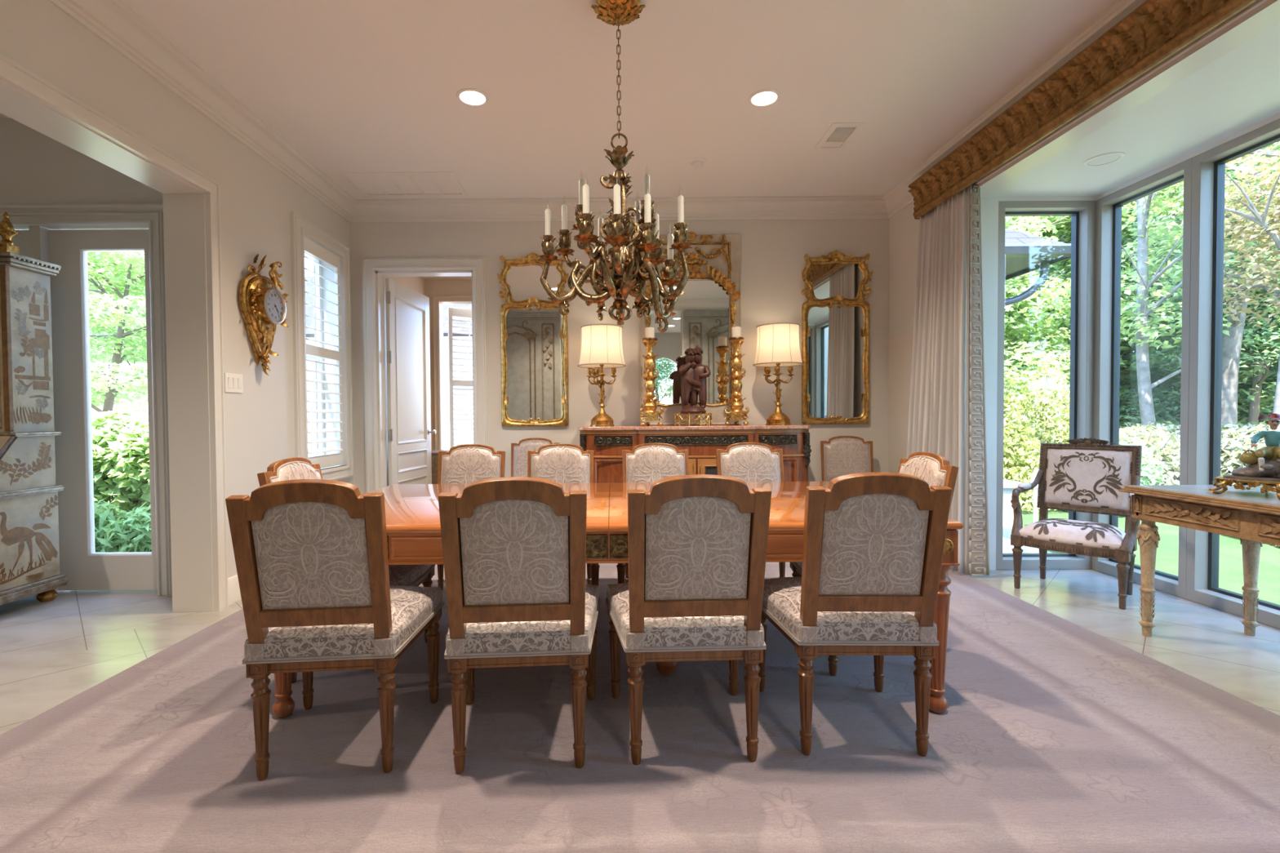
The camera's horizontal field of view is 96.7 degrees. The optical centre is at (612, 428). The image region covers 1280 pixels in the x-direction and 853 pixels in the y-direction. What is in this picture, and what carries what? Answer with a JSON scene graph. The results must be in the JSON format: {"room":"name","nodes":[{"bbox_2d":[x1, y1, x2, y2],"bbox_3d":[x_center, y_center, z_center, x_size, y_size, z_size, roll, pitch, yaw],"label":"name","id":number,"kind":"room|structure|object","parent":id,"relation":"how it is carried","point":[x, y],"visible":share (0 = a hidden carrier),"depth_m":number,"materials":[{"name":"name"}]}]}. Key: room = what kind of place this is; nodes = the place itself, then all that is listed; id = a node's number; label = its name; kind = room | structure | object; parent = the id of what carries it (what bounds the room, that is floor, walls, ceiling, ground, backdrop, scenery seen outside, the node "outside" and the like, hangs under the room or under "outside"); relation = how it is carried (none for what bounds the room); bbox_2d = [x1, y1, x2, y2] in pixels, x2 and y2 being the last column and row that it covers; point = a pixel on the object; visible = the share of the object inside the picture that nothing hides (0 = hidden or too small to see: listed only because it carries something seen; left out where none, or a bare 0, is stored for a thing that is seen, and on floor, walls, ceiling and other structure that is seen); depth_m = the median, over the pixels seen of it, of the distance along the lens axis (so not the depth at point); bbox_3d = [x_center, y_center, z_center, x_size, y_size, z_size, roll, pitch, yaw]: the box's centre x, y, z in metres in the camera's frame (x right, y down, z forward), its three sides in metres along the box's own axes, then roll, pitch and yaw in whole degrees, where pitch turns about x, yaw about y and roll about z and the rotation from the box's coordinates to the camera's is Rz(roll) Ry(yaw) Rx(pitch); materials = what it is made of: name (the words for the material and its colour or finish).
{"room":"dining room","nodes":[
{"label":"dining room","id":0,"kind":"room"},
{"bbox_2d":[0,117,163,591],"bbox_3d":[-4.418,-0.382,0.376,3.570,3.110,6.970,0,1,0],"label":"wall","id":1,"kind":"structure","parent":0,"point":[36,168],"depth_m":3.70,"materials":[{"name":"white paint"}]},
{"bbox_2d":[0,204,172,595],"bbox_3d":[-4.341,-0.167,3.706,3.420,2.540,0.040,0,1,0],"label":"trim","id":2,"kind":"structure","parent":1,"relation":"attached to","point":[150,215],"depth_m":3.69,"materials":[{"name":"white paint"}]},
{"bbox_2d":[48,229,157,590],"bbox_3d":[-3.348,-0.114,3.800,0.725,2.395,0.045,0,1,0],"label":"door","id":3,"kind":"structure","parent":1,"relation":"in","point":[85,569],"depth_m":3.78,"materials":[{"name":"white paint"}]},
{"bbox_2d":[0,0,354,578],"bbox_3d":[-2.513,-0.449,2.936,0.240,3.110,4.890,0,1,0],"label":"wall","id":4,"kind":"structure","parent":0,"point":[257,201],"depth_m":3.59,"materials":[{"name":"white paint"}]},
{"bbox_2d":[0,80,213,612],"bbox_3d":[-2.512,-0.123,2.240,0.242,2.488,2.284,0,1,0],"label":"door frame","id":5,"kind":"structure","parent":4,"relation":"attached to","point":[184,204],"depth_m":3.36,"materials":[{"name":"white paint"}]},
{"bbox_2d":[0,53,228,611],"bbox_3d":[-2.371,-0.168,2.237,0.040,2.576,2.464,0,1,0],"label":"trim opening","id":6,"kind":"structure","parent":4,"relation":"attached to","point":[11,73],"depth_m":3.37,"materials":[{"name":"white paint"}]},
{"bbox_2d":[238,253,288,375],"bbox_3d":[-2.312,-0.754,3.830,0.157,0.801,0.406,0,1,0],"label":"clock","id":7,"kind":"object","parent":4,"relation":"attached to","point":[262,306],"visible":1,"depth_m":3.77,"materials":[{"name":"gold metal"}]},
{"bbox_2d":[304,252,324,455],"bbox_3d":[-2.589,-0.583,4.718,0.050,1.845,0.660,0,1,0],"label":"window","id":8,"kind":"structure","parent":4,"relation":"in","point":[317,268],"depth_m":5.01,"materials":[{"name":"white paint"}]},
{"bbox_2d":[290,211,353,480],"bbox_3d":[-2.374,-0.585,4.718,0.040,2.083,0.900,0,1,0],"label":"window","id":9,"kind":"structure","parent":4,"relation":"in","point":[300,226],"depth_m":4.37,"materials":[{"name":"white paint"}]},
{"bbox_2d":[303,236,343,468],"bbox_3d":[-2.414,-0.585,4.712,0.094,1.829,0.648,0,1,0],"label":"plantation shutter","id":10,"kind":"object","parent":9,"relation":"attached to","point":[310,247],"visible":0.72,"depth_m":4.77,"materials":[{"name":"white paint"}]},
{"bbox_2d":[383,276,471,486],"bbox_3d":[-1.333,-0.434,6.837,2.340,2.900,2.910,0,1,0],"label":"wall","id":11,"kind":"structure","parent":0,"point":[428,288],"depth_m":7.26,"materials":[{"name":"beige paint"}]},
{"bbox_2d":[432,294,471,450],"bbox_3d":[-1.700,-0.654,7.267,1.163,2.086,0.040,0,1,0],"label":"trim","id":12,"kind":"structure","parent":11,"relation":"attached to","point":[437,299],"depth_m":7.25,"materials":[{"name":"beige paint"}]},
{"bbox_2d":[447,307,473,448],"bbox_3d":[-1.886,-0.617,7.634,0.620,1.920,0.092,-1,1,-35],"label":"plantation shutter","id":13,"kind":"object","parent":11,"relation":"attached to","point":[452,312],"visible":0.46,"depth_m":7.52,"materials":[{"name":"white paint"}]},
{"bbox_2d":[0,0,1122,199],"bbox_3d":[-1.764,-2.046,1.102,8.900,0.150,8.490,0,1,0],"label":"ceiling","id":14,"kind":"structure","parent":0,"point":[353,86],"depth_m":3.33,"materials":[{"name":"white paint"}]},
{"bbox_2d":[339,171,466,195],"bbox_3d":[-1.724,-2.042,4.773,0.900,0.012,0.470,0,1,0],"label":"ceiling vent","id":15,"kind":"object","parent":14,"relation":"in","point":[405,183],"visible":1,"depth_m":4.75,"materials":[{"name":"white plastic"}]},
{"bbox_2d":[456,88,488,106],"bbox_3d":[-0.854,-2.024,3.488,0.196,0.008,0.196,0,1,0],"label":"recessed light","id":16,"kind":"object","parent":14,"relation":"in","point":[468,96],"visible":1,"depth_m":3.48,"materials":[{"name":"white plastic"}]},
{"bbox_2d":[537,0,692,332],"bbox_3d":[0.013,-1.237,2.712,0.596,1.560,0.648,-1,1,-35],"label":"chandelier","id":17,"kind":"object","parent":14,"relation":"hanging from","point":[625,275],"visible":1,"depth_m":2.68,"materials":[{"name":"gold metal"}]},
{"bbox_2d":[747,88,780,106],"bbox_3d":[0.941,-2.037,3.518,0.196,0.008,0.196,0,1,0],"label":"recessed light","id":18,"kind":"object","parent":14,"relation":"in","point":[766,97],"visible":1,"depth_m":3.51,"materials":[{"name":"white plastic"}]},
{"bbox_2d":[813,122,865,149],"bbox_3d":[1.593,-2.050,4.003,0.215,0.012,0.370,0,1,0],"label":"ceiling vent","id":19,"kind":"object","parent":14,"relation":"in","point":[838,135],"visible":1,"depth_m":3.98,"materials":[{"name":"white plastic"}]},
{"bbox_2d":[349,218,888,494],"bbox_3d":[0.151,-0.517,5.310,5.090,3.110,0.140,0,1,0],"label":"wall","id":20,"kind":"structure","parent":0,"point":[773,251],"depth_m":5.23,"materials":[{"name":"white paint"}]},
{"bbox_2d":[362,257,488,493],"bbox_3d":[-1.712,-0.253,5.295,1.123,2.608,0.180,0,1,0],"label":"door frame","id":21,"kind":"structure","parent":20,"relation":"in","point":[374,269],"depth_m":5.21,"materials":[{"name":"white paint"}]},
{"bbox_2d":[385,278,435,485],"bbox_3d":[-2.071,-0.198,5.838,0.195,2.460,0.922,0,1,6],"label":"door","id":22,"kind":"structure","parent":21,"relation":"attached to","point":[407,310],"depth_m":5.78,"materials":[{"name":"white paint"}]},
{"bbox_2d":[497,252,568,426],"bbox_3d":[-0.715,-0.808,5.195,0.648,1.585,0.073,0,1,0],"label":"wall mirror","id":23,"kind":"object","parent":20,"relation":"attached to","point":[534,357],"visible":0.93,"depth_m":5.22,"materials":[{"name":"gold metal"}]},
{"bbox_2d":[506,264,560,301],"bbox_3d":[-0.718,-1.328,5.212,0.502,0.333,0.007,0,1,0],"label":"mirror glass","id":24,"kind":"object","parent":23,"relation":"attached to","point":[522,281],"depth_m":5.21,"materials":[{"name":"white"}]},
{"bbox_2d":[505,306,563,420],"bbox_3d":[-0.713,-0.592,5.227,0.529,1.050,0.007,0,1,0],"label":"mirror glass","id":25,"kind":"object","parent":23,"relation":"attached to","point":[534,340],"depth_m":5.22,"materials":[{"name":"white"}]},
{"bbox_2d":[48,0,1146,222],"bbox_3d":[0.067,-1.937,2.945,4.940,0.172,4.530,0,1,0],"label":"crown molding","id":26,"kind":"structure","parent":20,"relation":"attached to","point":[113,22],"depth_m":4.39,"materials":[{"name":"white paint"}]},
{"bbox_2d":[639,231,741,425],"bbox_3d":[0.716,-0.904,5.179,0.926,1.752,0.104,0,1,0],"label":"mirror","id":27,"kind":"object","parent":20,"relation":"attached to","point":[710,306],"visible":0.76,"depth_m":5.21,"materials":[{"name":"gold metal"}]},
{"bbox_2d":[650,279,729,404],"bbox_3d":[0.717,-0.788,5.221,0.731,1.171,0.007,0,1,0],"label":"mirror glass","id":28,"kind":"object","parent":27,"relation":"attached to","point":[701,320],"depth_m":5.22,"materials":[{"name":"white"}]},
{"bbox_2d":[801,249,873,424],"bbox_3d":[2.051,-0.828,5.195,0.648,1.585,0.073,0,1,0],"label":"wall mirror","id":29,"kind":"object","parent":20,"relation":"attached to","point":[835,332],"visible":1,"depth_m":5.22,"materials":[{"name":"gold metal"}]},
{"bbox_2d":[808,262,862,299],"bbox_3d":[2.048,-1.347,5.212,0.502,0.333,0.007,0,1,0],"label":"mirror glass","id":30,"kind":"object","parent":29,"relation":"attached to","point":[826,280],"depth_m":5.21,"materials":[{"name":"white"}]},
{"bbox_2d":[807,304,864,418],"bbox_3d":[2.053,-0.611,5.227,0.529,1.050,0.007,0,1,0],"label":"mirror glass","id":31,"kind":"object","parent":29,"relation":"attached to","point":[836,336],"depth_m":5.22,"materials":[{"name":"white"}]},
{"bbox_2d":[0,537,1279,734],"bbox_3d":[-1.282,1.195,1.170,9.820,0.120,8.490,0,1,0],"label":"floor","id":32,"kind":"structure","parent":0,"point":[1210,645],"depth_m":3.01,"materials":[{"name":"tile"}]},
{"bbox_2d":[0,211,67,605],"bbox_3d":[-4.051,-0.091,3.381,1.080,2.397,0.545,0,1,0],"label":"secretary desk","id":33,"kind":"object","parent":32,"relation":"on","point":[29,546],"visible":1,"depth_m":3.47,"materials":[{"name":"paint"}]},
{"bbox_2d":[0,552,47,584],"bbox_3d":[-3.553,0.862,3.433,0.001,0.181,0.320,0,1,0],"label":"painting","id":34,"kind":"object","parent":33,"relation":"on","point":[22,568],"depth_m":3.44},
{"bbox_2d":[0,442,51,486],"bbox_3d":[-3.567,0.217,3.440,0.001,0.253,0.366,0,1,0],"label":"painting","id":35,"kind":"object","parent":33,"relation":"on","point":[21,464],"depth_m":3.46},
{"bbox_2d":[0,511,57,572],"bbox_3d":[-3.554,0.674,3.464,0.001,0.377,0.360,0,1,0],"label":"painting","id":36,"kind":"object","parent":33,"relation":"attached to","point":[28,540],"depth_m":3.46},
{"bbox_2d":[13,289,51,424],"bbox_3d":[-3.582,-0.450,3.509,0.001,0.858,0.237,0,1,0],"label":"painting","id":37,"kind":"object","parent":33,"relation":"attached to","point":[32,308],"depth_m":3.52},
{"bbox_2d":[39,494,58,519],"bbox_3d":[-3.555,0.501,3.595,0.001,0.151,0.128,0,1,0],"label":"painting","id":38,"kind":"object","parent":33,"relation":"attached to","point":[48,504],"depth_m":3.59},
{"bbox_2d":[511,438,559,477],"bbox_3d":[-0.696,0.574,4.923,0.562,0.956,0.622,0,1,0],"label":"dining chair","id":39,"kind":"object","parent":32,"relation":"on","point":[518,451],"visible":0.09,"depth_m":5.15,"materials":[{"name":"fabric"}]},
{"bbox_2d":[0,561,1279,852],"bbox_3d":[0.143,1.086,2.703,4.720,0.012,3.740,0,1,0],"label":"area rug","id":40,"kind":"object","parent":32,"relation":"on","point":[1054,734],"visible":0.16,"depth_m":1.88,"materials":[{"name":"beige carpet"}]},
{"bbox_2d":[225,479,444,780],"bbox_3d":[-0.933,0.625,1.988,0.562,0.956,0.622,-1,1,-5],"label":"dining chair","id":41,"kind":"object","parent":40,"relation":"on","point":[311,555],"visible":1,"depth_m":1.75,"materials":[{"name":"brown wood"}]},
{"bbox_2d":[244,585,442,657],"bbox_3d":[-0.937,0.661,2.034,0.553,0.109,0.522,-1,1,-5],"label":"seat cushion","id":42,"kind":"object","parent":41,"relation":"on","point":[412,607],"depth_m":1.79,"materials":[{"name":"beige fabric"}]},
{"bbox_2d":[257,457,435,683],"bbox_3d":[-1.196,0.613,2.634,0.622,0.956,0.562,0,1,1],"label":"dining chair","id":43,"kind":"object","parent":40,"relation":"on","point":[295,468],"visible":0.17,"depth_m":2.56,"materials":[{"name":"beige fabric"}]},
{"bbox_2d":[388,564,432,586],"bbox_3d":[-1.151,0.650,2.634,0.522,0.109,0.553,0,1,1],"label":"seat cushion","id":44,"kind":"object","parent":43,"relation":"on","point":[399,575],"depth_m":2.53,"materials":[{"name":"beige fabric"}]},
{"bbox_2d":[437,444,505,590],"bbox_3d":[-0.936,0.592,3.543,0.562,0.956,0.622,0,1,0],"label":"dining chair","id":45,"kind":"object","parent":40,"relation":"on","point":[468,464],"visible":0.25,"depth_m":3.76,"materials":[{"name":"beige fabric"}]},
{"bbox_2d":[438,476,599,773],"bbox_3d":[-0.312,0.620,2.011,0.562,0.956,0.622,0,1,-3],"label":"dining chair","id":46,"kind":"object","parent":40,"relation":"on","point":[514,548],"visible":1,"depth_m":1.77,"materials":[{"name":"brown wood"}]},
{"bbox_2d":[445,584,599,653],"bbox_3d":[-0.315,0.656,2.057,0.553,0.109,0.522,0,1,-3],"label":"seat cushion","id":47,"kind":"object","parent":46,"relation":"on","point":[571,633],"depth_m":1.80,"materials":[{"name":"beige fabric"}]},
{"bbox_2d":[527,443,599,586],"bbox_3d":[-0.341,0.588,3.543,0.562,0.956,0.622,0,1,0],"label":"dining chair","id":48,"kind":"object","parent":40,"relation":"on","point":[562,463],"visible":0.31,"depth_m":3.76,"materials":[{"name":"beige fabric"}]},
{"bbox_2d":[271,481,963,717],"bbox_3d":[-0.010,0.711,2.780,2.630,0.737,1.342,0,1,0],"label":"dining table","id":49,"kind":"object","parent":40,"relation":"on","point":[412,517],"visible":0.32,"depth_m":2.15,"materials":[{"name":"brown wood"}]},
{"bbox_2d":[616,443,688,583],"bbox_3d":[0.292,0.584,3.543,0.562,0.956,0.622,0,1,0],"label":"dining chair","id":50,"kind":"object","parent":40,"relation":"on","point":[646,462],"visible":0.2,"depth_m":3.76,"materials":[{"name":"beige fabric"}]},
{"bbox_2d":[604,474,771,764],"bbox_3d":[0.261,0.615,2.045,0.562,0.956,0.622,0,1,-2],"label":"dining chair","id":51,"kind":"object","parent":40,"relation":"on","point":[697,544],"visible":1,"depth_m":1.80,"materials":[{"name":"brown wood"}]},
{"bbox_2d":[606,582,764,647],"bbox_3d":[0.260,0.652,2.091,0.553,0.109,0.522,0,1,-2],"label":"seat cushion","id":52,"kind":"object","parent":51,"relation":"on","point":[731,628],"depth_m":1.84,"materials":[{"name":"white fabric"}]},
{"bbox_2d":[715,442,785,577],"bbox_3d":[0.922,0.579,3.543,0.562,0.956,0.622,0,1,0],"label":"dining chair","id":53,"kind":"object","parent":40,"relation":"on","point":[743,461],"visible":0.22,"depth_m":3.76,"materials":[{"name":"beige fabric"}]},
{"bbox_2d":[758,471,952,756],"bbox_3d":[0.845,0.610,2.079,0.562,0.956,0.622,0,1,1],"label":"dining chair","id":54,"kind":"object","parent":40,"relation":"on","point":[873,543],"visible":0.96,"depth_m":1.84,"materials":[{"name":"brown wood"}]},
{"bbox_2d":[762,576,937,640],"bbox_3d":[0.847,0.647,2.125,0.553,0.109,0.522,0,1,2],"label":"seat cushion","id":55,"kind":"object","parent":54,"relation":"on","point":[781,600],"depth_m":1.87,"materials":[{"name":"white fabric"}]},
{"bbox_2d":[790,452,959,675],"bbox_3d":[1.219,0.594,2.718,0.622,0.956,0.562,0,1,0],"label":"dining chair","id":56,"kind":"object","parent":40,"relation":"on","point":[935,469],"visible":0.16,"depth_m":2.61,"materials":[{"name":"fabric"}]},
{"bbox_2d":[577,424,811,530],"bbox_3d":[0.704,0.510,4.975,1.980,1.062,0.524,0,1,0],"label":"sideboard","id":57,"kind":"object","parent":32,"relation":"on","point":[607,443],"visible":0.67,"depth_m":4.77,"materials":[{"name":"brown wood"}]},
{"bbox_2d":[577,323,626,426],"bbox_3d":[-0.089,-0.466,4.976,0.428,0.900,0.428,0,1,0],"label":"table lamp","id":58,"kind":"object","parent":57,"relation":"on","point":[601,344],"visible":0.99,"depth_m":4.84,"materials":[{"name":"beige fabric"}]},
{"bbox_2d":[640,337,663,426],"bbox_3d":[0.308,-0.395,4.900,0.192,0.757,0.212,-1,2,-41],"label":"candlestick","id":59,"kind":"object","parent":57,"relation":"on","point":[650,406],"visible":1,"depth_m":4.88,"materials":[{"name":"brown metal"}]},
{"bbox_2d":[674,413,711,426],"bbox_3d":[0.700,-0.076,4.910,0.330,0.112,0.222,0,1,0],"label":"stand","id":60,"kind":"object","parent":57,"relation":"on","point":[708,417],"visible":0.98,"depth_m":4.84,"materials":[{"name":"metal"}]},
{"bbox_2d":[678,346,711,413],"bbox_3d":[0.703,-0.410,4.903,0.272,0.572,0.224,0,1,0],"label":"statue","id":61,"kind":"object","parent":60,"relation":"on","point":[693,378],"visible":1,"depth_m":4.85,"materials":[{"name":"brown wood"}]},
{"bbox_2d":[724,337,749,425],"bbox_3d":[1.095,-0.401,4.900,0.192,0.757,0.212,1,2,41],"label":"candlestick","id":62,"kind":"object","parent":57,"relation":"on","point":[736,413],"visible":1,"depth_m":4.88,"materials":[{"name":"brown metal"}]},
{"bbox_2d":[752,322,804,425],"bbox_3d":[1.452,-0.476,4.976,0.428,0.900,0.428,0,1,0],"label":"table lamp","id":63,"kind":"object","parent":57,"relation":"on","point":[778,344],"visible":1,"depth_m":4.85,"materials":[{"name":"beige fabric"}]},
{"bbox_2d":[820,435,873,482],"bbox_3d":[2.062,0.555,4.902,0.562,0.956,0.622,0,1,14],"label":"dining chair","id":64,"kind":"object","parent":32,"relation":"on","point":[841,455],"visible":0.32,"depth_m":5.11,"materials":[{"name":"fabric"}]},
{"bbox_2d":[1010,437,1142,609],"bbox_3d":[2.995,0.560,3.663,0.539,0.986,0.648,-1,2,-38],"label":"armchair","id":65,"kind":"object","parent":32,"relation":"on","point":[1088,477],"visible":0.89,"depth_m":3.69,"materials":[{"name":"white fabric"}]},
{"bbox_2d":[1019,518,1125,549],"bbox_3d":[2.962,0.656,3.639,0.419,0.111,0.546,-1,2,-38],"label":"seat cushion","id":66,"kind":"object","parent":65,"relation":"on","point":[1060,532],"depth_m":3.53,"materials":[{"name":"fabric"}]},
{"bbox_2d":[1044,448,1132,510],"bbox_3d":[3.157,0.332,3.786,0.100,0.382,0.452,-1,2,-38],"label":"cushion","id":67,"kind":"object","parent":65,"relation":"on","point":[1075,478],"depth_m":3.76,"materials":[{"name":"fabric"}]},
{"bbox_2d":[1118,484,1279,636],"bbox_3d":[3.012,0.698,2.188,0.681,0.770,1.640,0,1,0],"label":"console table","id":68,"kind":"object","parent":32,"relation":"on","point":[1251,516],"visible":1,"depth_m":2.77,"materials":[{"name":"wood"}]},
{"bbox_2d":[1208,475,1279,499],"bbox_3d":[2.987,0.269,2.572,0.390,0.076,0.353,1,2,42],"label":"stand","id":69,"kind":"object","parent":68,"relation":"on","point":[1220,482],"visible":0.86,"depth_m":2.57,"materials":[{"name":"gold metal"}]},
{"bbox_2d":[1222,413,1279,482],"bbox_3d":[2.986,0.089,2.568,0.310,0.311,0.216,1,2,42],"label":"porcelain figurine","id":70,"kind":"object","parent":69,"relation":"on","point":[1263,464],"visible":1,"depth_m":2.57,"materials":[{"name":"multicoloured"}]},
{"bbox_2d":[888,112,1279,569],"bbox_3d":[3.102,-0.487,2.856,1.110,3.110,4.770,0,1,0],"label":"wall","id":71,"kind":"structure","parent":0,"point":[904,228],"depth_m":4.75,"materials":[{"name":"white paint"}]},
{"bbox_2d":[995,200,1094,569],"bbox_3d":[3.163,-0.305,4.220,0.700,2.690,0.130,0,1,0],"label":"window","id":72,"kind":"structure","parent":71,"relation":"in","point":[1082,212],"depth_m":4.17,"materials":[{"name":"beige metal"}]},
{"bbox_2d":[908,0,1257,219],"bbox_3d":[2.449,-1.773,2.664,0.176,0.275,3.800,0,1,0],"label":"window valance","id":73,"kind":"object","parent":71,"relation":"attached to","point":[1156,30],"visible":1,"depth_m":2.93,"materials":[{"name":"gold metal"}]},
{"bbox_2d":[906,182,989,575],"bbox_3d":[2.457,-0.344,4.306,0.201,2.738,0.779,-1,1,-11],"label":"curtain","id":74,"kind":"object","parent":73,"relation":"hanging from","point":[947,419],"visible":0.75,"depth_m":4.06,"materials":[{"name":"fabric"}]},
{"bbox_2d":[975,0,1279,197],"bbox_3d":[2.603,-1.661,2.356,0.172,0.054,3.540,0,1,0],"label":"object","id":75,"kind":"structure","parent":71,"relation":"attached to","point":[1260,15],"depth_m":2.74,"materials":[{"name":"white paint"}]},
{"bbox_2d":[1092,157,1192,599],"bbox_3d":[3.583,-0.300,3.813,0.130,2.690,0.685,0,1,0],"label":"window","id":76,"kind":"structure","parent":71,"relation":"in","point":[1108,208],"depth_m":4.07,"materials":[{"name":"beige metal"}]},
{"bbox_2d":[1186,118,1279,629],"bbox_3d":[3.583,-0.270,2.385,0.130,2.690,2.170,0,1,0],"label":"window","id":77,"kind":"structure","parent":71,"relation":"in","point":[1208,168],"depth_m":3.41,"materials":[{"name":"beige metal"}]},
{"bbox_2d":[985,22,1279,196],"bbox_3d":[3.188,-1.712,2.355,1.040,0.140,3.820,0,1,0],"label":"ceiling","id":78,"kind":"structure","parent":0,"point":[1239,90],"depth_m":3.10,"materials":[{"name":"white paint"}]},
{"label":"outside","id":79,"kind":"structure","parent":0,"visible":0},
{"bbox_2d":[1020,497,1279,604],"bbox_3d":[5.733,1.127,5.026,3.950,0.035,18.000,0,1,0],"label":"lawn","id":80,"kind":"structure","parent":79,"point":[1230,553],"depth_m":4.85,"materials":[{"name":"green plant"}]},
{"bbox_2d":[1003,373,1057,512],"bbox_3d":[5.303,0.188,7.704,1.461,1.851,1.478,-1,1,-30],"label":"conifer shrub","id":81,"kind":"object","parent":80,"relation":"on","point":[1020,473],"visible":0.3,"depth_m":7.45,"materials":[{"name":"green plant"}]},
{"bbox_2d":[1004,228,1071,306],"bbox_3d":[3.866,-1.303,10.050,3.750,4.670,6.450,0,1,0],"label":"house wing","id":82,"kind":"object","parent":80,"relation":"on","point":[1024,253],"visible":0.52,"depth_m":7.16,"materials":[{"name":"white paint"}]},
{"bbox_2d":[1009,344,1069,479],"bbox_3d":[6.503,-0.080,8.500,1.924,2.322,1.923,0,1,17],"label":"conifer shrub","id":83,"kind":"object","parent":80,"relation":"on","point":[1041,402],"visible":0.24,"depth_m":8.35,"materials":[{"name":"green plant"}]},
{"bbox_2d":[1004,216,1124,443],"bbox_3d":[7.123,-2.707,11.537,4.554,7.439,4.720,0,1,0],"label":"broadleaf tree","id":84,"kind":"object","parent":80,"relation":"on","point":[1020,380],"visible":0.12,"depth_m":10.57,"materials":[{"name":"green plant"}]},
{"bbox_2d":[1119,433,1172,484],"bbox_3d":[6.257,0.608,7.216,1.336,1.112,1.251,0,1,0],"label":"flowering shrub","id":85,"kind":"object","parent":80,"relation":"on","point":[1148,468],"visible":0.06,"depth_m":6.84,"materials":[{"name":"green plant"}]},
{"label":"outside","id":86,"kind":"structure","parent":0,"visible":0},
{"bbox_3d":[-8.343,0.984,17.023,11.300,0.015,26.000,0,1,0],"label":"path","id":87,"kind":"object","parent":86,"visible":0},
{"bbox_2d":[87,251,147,428],"bbox_3d":[-6.358,-0.833,6.862,3.481,4.025,2.361,-1,1,-6],"label":"tree","id":88,"kind":"object","parent":87,"relation":"on","point":[99,271],"visible":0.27,"depth_m":6.78,"materials":[{"name":"green plant"}]},
{"bbox_2d":[87,251,148,428],"bbox_3d":[-9.996,-1.475,12.440,3.131,5.114,3.245,-1,1,-29],"label":"tree","id":89,"kind":"object","parent":87,"relation":"on","point":[134,405],"visible":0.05,"depth_m":11.92,"materials":[{"name":"green plant"}]},
{"bbox_2d":[91,409,150,528],"bbox_3d":[-4.778,0.501,5.558,1.949,1.378,1.076,0,1,0],"label":"hydrangea bush","id":90,"kind":"object","parent":87,"relation":"on","point":[120,453],"visible":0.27,"depth_m":5.27,"materials":[{"name":"green plant"}]},
{"bbox_2d":[88,276,473,457],"bbox_3d":[-8.863,-1.834,17.464,13.300,5.600,6.200,0,1,0],"label":"house","id":91,"kind":"structure","parent":87,"relation":"on","point":[309,310],"depth_m":14.98,"materials":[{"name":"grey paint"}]},
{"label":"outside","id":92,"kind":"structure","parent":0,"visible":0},
{"bbox_3d":[0.010,1.380,0.029,80.000,0.180,80.000,0,1,0],"label":"soil","id":93,"kind":"object","parent":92,"visible":0},
{"bbox_2d":[93,497,151,552],"bbox_3d":[-4.395,0.926,4.998,1.373,0.694,0.728,0,1,0],"label":"clump","id":94,"kind":"object","parent":93,"relation":"on","point":[129,531],"visible":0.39,"depth_m":4.83,"materials":[{"name":"green plant"}]},
{"bbox_2d":[1002,479,1022,539],"bbox_3d":[3.391,0.828,5.679,1.210,0.600,0.280,0,1,0],"label":"wall","id":95,"kind":"structure","parent":93,"relation":"on","point":[1009,486],"depth_m":5.57,"materials":[{"name":"white paint"}]},
{"bbox_2d":[1004,216,1180,472],"bbox_3d":[8.858,-3.670,12.931,5.617,9.745,5.866,0,1,0],"label":"broadleaf tree","id":96,"kind":"object","parent":93,"relation":"on","point":[1132,356],"visible":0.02,"depth_m":11.98,"materials":[{"name":"green plant"}]},
{"bbox_2d":[1006,162,1279,426],"bbox_3d":[10.765,-2.968,11.718,4.839,7.904,5.015,0,1,31],"label":"broadleaf tree","id":97,"kind":"object","parent":93,"relation":"on","point":[1126,382],"visible":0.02,"depth_m":11.48,"materials":[{"name":"green plant"}]},
{"bbox_2d":[1119,425,1226,484],"bbox_3d":[7.584,0.544,8.344,1.668,1.163,1.914,0,1,23],"label":"flowering shrub","id":98,"kind":"object","parent":93,"relation":"on","point":[1166,449],"visible":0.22,"depth_m":7.81,"materials":[{"name":"green plant"}]},
{"bbox_2d":[1120,180,1276,430],"bbox_3d":[8.856,-2.646,8.753,3.553,7.422,3.268,0,1,7],"label":"birch tree","id":99,"kind":"object","parent":93,"relation":"on","point":[1144,308],"visible":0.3,"depth_m":8.99,"materials":[{"name":"green plant"}]},
{"bbox_2d":[1119,142,1279,428],"bbox_3d":[11.662,-2.047,10.454,3.941,6.320,4.472,-1,1,-26],"label":"broadleaf tree","id":100,"kind":"object","parent":93,"relation":"on","point":[1260,366],"visible":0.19,"depth_m":10.12,"materials":[{"name":"green plant"}]},
{"bbox_2d":[1120,144,1279,432],"bbox_3d":[13.232,-3.216,11.641,5.310,8.369,5.124,-1,1,-28],"label":"broadleaf tree","id":101,"kind":"object","parent":93,"relation":"on","point":[1164,373],"visible":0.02,"depth_m":10.78,"materials":[{"name":"green plant"}]},
{"bbox_2d":[1131,141,1279,430],"bbox_3d":[10.702,-2.561,9.562,2.806,7.184,3.477,0,1,23],"label":"tree","id":102,"kind":"object","parent":93,"relation":"on","point":[1232,344],"visible":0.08,"depth_m":9.49,"materials":[{"name":"green plant"}]},
{"bbox_2d":[1161,141,1279,430],"bbox_3d":[8.624,-2.998,6.840,3.989,8.202,4.258,0,1,22],"label":"maple tree","id":103,"kind":"object","parent":93,"relation":"on","point":[1258,219],"visible":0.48,"depth_m":7.35,"materials":[{"name":"green plant"}]},
{"bbox_2d":[1220,422,1279,487],"bbox_3d":[8.568,0.531,7.425,1.752,1.222,2.010,-1,1,-15],"label":"flowering shrub","id":104,"kind":"object","parent":93,"relation":"on","point":[1236,446],"visible":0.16,"depth_m":7.41,"materials":[{"name":"green plant"}]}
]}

